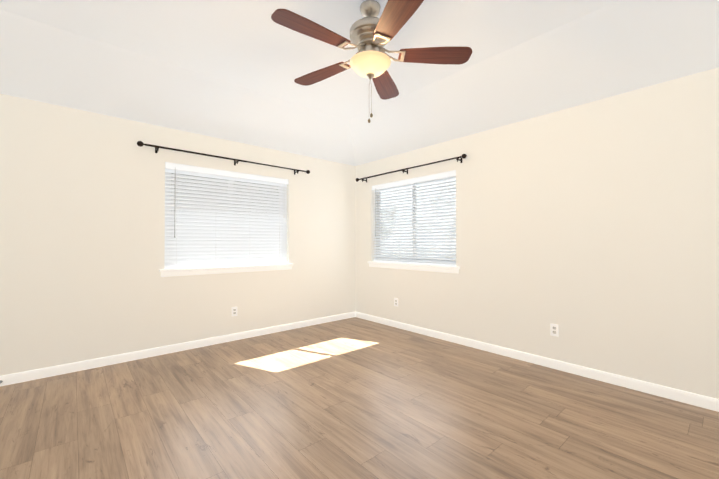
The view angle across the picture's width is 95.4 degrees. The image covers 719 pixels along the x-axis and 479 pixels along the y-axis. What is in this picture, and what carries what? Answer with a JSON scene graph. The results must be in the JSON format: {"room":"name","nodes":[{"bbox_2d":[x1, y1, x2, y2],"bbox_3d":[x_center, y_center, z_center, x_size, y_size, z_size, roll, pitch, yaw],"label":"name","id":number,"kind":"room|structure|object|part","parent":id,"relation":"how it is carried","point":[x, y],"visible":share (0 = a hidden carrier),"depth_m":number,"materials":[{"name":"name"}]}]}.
{"room":"empty bedroom","nodes":[
{"label":"empty bedroom","id":0,"kind":"room"},
{"bbox_2d":[0,94,354,375],"bbox_3d":[-1.992,-0.279,3.813,5.350,3.050,0.200,1,-1,-41],"label":"wall","id":1,"kind":"structure","parent":0,"point":[82,222],"depth_m":3.31,"materials":[{"name":"white paint"}]},
{"bbox_2d":[0,312,354,385],"bbox_3d":[-1.922,1.202,3.716,4.950,0.086,0.014,1,-1,-41],"label":"baseboard","id":2,"kind":"structure","parent":1,"relation":"attached to","point":[19,377],"depth_m":3.46,"materials":[{"name":"white paint"}]},
{"bbox_2d":[137,141,309,174],"bbox_3d":[-1.510,-0.963,4.036,2.070,0.078,0.113,1,-1,-41],"label":"curtain rod","id":3,"kind":"object","parent":1,"relation":"attached to","point":[140,143],"visible":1,"depth_m":3.81,"materials":[{"name":"black metal"}]},
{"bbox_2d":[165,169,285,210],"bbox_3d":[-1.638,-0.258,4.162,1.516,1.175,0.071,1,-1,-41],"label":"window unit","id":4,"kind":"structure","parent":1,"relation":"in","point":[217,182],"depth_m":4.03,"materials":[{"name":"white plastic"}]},
{"bbox_2d":[164,162,288,268],"bbox_3d":[-1.579,-0.260,4.094,1.508,1.170,0.086,1,-1,-41],"label":"window blinds","id":5,"kind":"object","parent":4,"relation":"attached to","point":[203,235],"visible":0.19,"depth_m":4.01,"materials":[{"name":"white plastic"}]},
{"bbox_2d":[159,263,292,276],"bbox_3d":[-1.575,0.370,4.083,1.616,0.082,0.134,1,-1,-41],"label":"sill","id":6,"kind":"structure","parent":1,"relation":"attached to","point":[169,272],"depth_m":3.95,"materials":[{"name":"white paint"}]},
{"bbox_2d":[232,307,236,315],"bbox_3d":[-1.547,0.892,4.052,0.070,0.114,0.008,1,-1,-41],"label":"electrical outlet","id":7,"kind":"object","parent":1,"relation":"attached to","point":[234,311],"visible":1,"depth_m":4.05,"materials":[{"name":"white plastic"}]},
{"bbox_2d":[0,317,718,478],"bbox_3d":[-0.272,1.285,1.833,5.350,0.120,5.420,1,-1,-41],"label":"floor","id":8,"kind":"structure","parent":0,"point":[354,398],"depth_m":2.25,"materials":[{"name":"laminate"}]},
{"bbox_2d":[0,0,718,165],"bbox_3d":[-0.272,-1.535,1.864,4.950,0.580,5.020,1,-1,-41],"label":"ceiling","id":9,"kind":"structure","parent":0,"point":[231,70],"depth_m":2.70,"materials":[{"name":"white paint"}]},
{"bbox_2d":[271,0,471,122],"bbox_3d":[0.033,-1.155,2.145,1.254,0.774,1.282,1,-1,-41],"label":"ceiling fan","id":10,"kind":"object","parent":9,"relation":"hanging from","point":[372,34],"visible":1,"depth_m":2.09,"materials":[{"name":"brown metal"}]},
{"bbox_3d":[-0.218,-1.237,1.943,0.607,0.061,0.160,0,7,-37],"label":"blade","id":11,"kind":"part","parent":10,"relation":"part of","materials":[{"name":"brown wood"}]},
{"bbox_3d":[-0.226,-1.232,2.368,0.607,0.061,0.160,0,7,35],"label":"blade","id":12,"kind":"part","parent":10,"relation":"part of","materials":[{"name":"brown wood"}]},
{"bbox_3d":[0.071,-0.913,2.158,0.032,0.290,0.027,1,-1,-41],"label":"chain","id":13,"kind":"part","parent":10,"relation":"part of","materials":[{"name":"brown"}]},
{"bbox_3d":[0.071,-1.130,2.160,0.272,0.087,0.272,1,-1,-41],"label":"lamp shade","id":14,"kind":"part","parent":10,"relation":"part of","materials":[{"name":"beige glass"}]},
{"bbox_3d":[0.176,-1.231,2.507,0.160,0.061,0.607,-9,-3,17],"label":"blade","id":15,"kind":"part","parent":10,"relation":"part of","materials":[{"name":"brown wood"}]},
{"bbox_3d":[0.189,-1.238,1.819,0.160,0.061,0.607,9,-3,-18],"label":"blade","id":16,"kind":"part","parent":10,"relation":"part of","materials":[{"name":"brown wood"}]},
{"bbox_3d":[0.432,-1.234,2.167,0.607,0.061,0.160,0,-9,-1],"label":"blade","id":17,"kind":"part","parent":10,"relation":"part of","materials":[{"name":"brown wood"}]},
{"bbox_2d":[355,67,718,398],"bbox_3d":[1.730,-0.282,3.473,0.200,3.050,5.220,1,-1,-41],"label":"wall","id":18,"kind":"structure","parent":0,"point":[591,229],"depth_m":2.95,"materials":[{"name":"white paint"}]},
{"bbox_2d":[394,298,397,306],"bbox_3d":[0.523,0.899,4.679,0.008,0.114,0.070,1,-1,-41],"label":"electrical outlet","id":19,"kind":"object","parent":18,"relation":"attached to","point":[395,301],"visible":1,"depth_m":4.68,"materials":[{"name":"white plastic"}]},
{"bbox_2d":[356,154,466,182],"bbox_3d":[0.610,-0.947,4.520,0.113,0.078,1.950,1,-1,-41],"label":"curtain rod","id":20,"kind":"object","parent":18,"relation":"attached to","point":[463,156],"visible":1,"depth_m":4.38,"materials":[{"name":"black metal"}]},
{"bbox_2d":[368,261,459,273],"bbox_3d":[0.701,0.375,4.538,0.134,0.082,1.594,1,-1,-41],"label":"sill","id":21,"kind":"structure","parent":18,"relation":"attached to","point":[431,268],"depth_m":4.38,"materials":[{"name":"white paint"}]},
{"bbox_2d":[376,176,455,263],"bbox_3d":[0.774,-0.253,4.608,0.071,1.175,1.494,1,-1,-41],"label":"window unit","id":22,"kind":"structure","parent":18,"relation":"in","point":[412,216],"depth_m":4.61,"materials":[{"name":"white plastic"}]},
{"bbox_2d":[372,170,455,265],"bbox_3d":[0.706,-0.255,4.549,0.086,1.170,1.486,1,-1,-41],"label":"window blinds","id":23,"kind":"object","parent":22,"relation":"attached to","point":[418,251],"visible":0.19,"depth_m":4.46,"materials":[{"name":"white plastic"}]},
{"bbox_2d":[355,311,718,411],"bbox_3d":[1.584,1.200,3.462,0.014,0.086,5.020,1,-1,-41],"label":"baseboard","id":24,"kind":"structure","parent":18,"relation":"attached to","point":[702,401],"depth_m":3.02,"materials":[{"name":"white paint"}]},
{"bbox_2d":[550,323,558,336],"bbox_3d":[1.872,0.870,3.141,0.008,0.114,0.070,1,-1,-41],"label":"electrical outlet","id":25,"kind":"object","parent":18,"relation":"attached to","point":[554,329],"visible":1,"depth_m":3.14,"materials":[{"name":"white plastic"}]},
{"label":"outside","id":26,"kind":"structure","parent":0,"visible":0},
{"bbox_2d":[171,173,278,215],"bbox_3d":[-3.792,-0.776,6.363,10.300,4.100,1.427,1,-1,-41],"label":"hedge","id":27,"kind":"object","parent":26,"point":[226,193],"depth_m":6.95,"materials":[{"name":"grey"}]}
]}

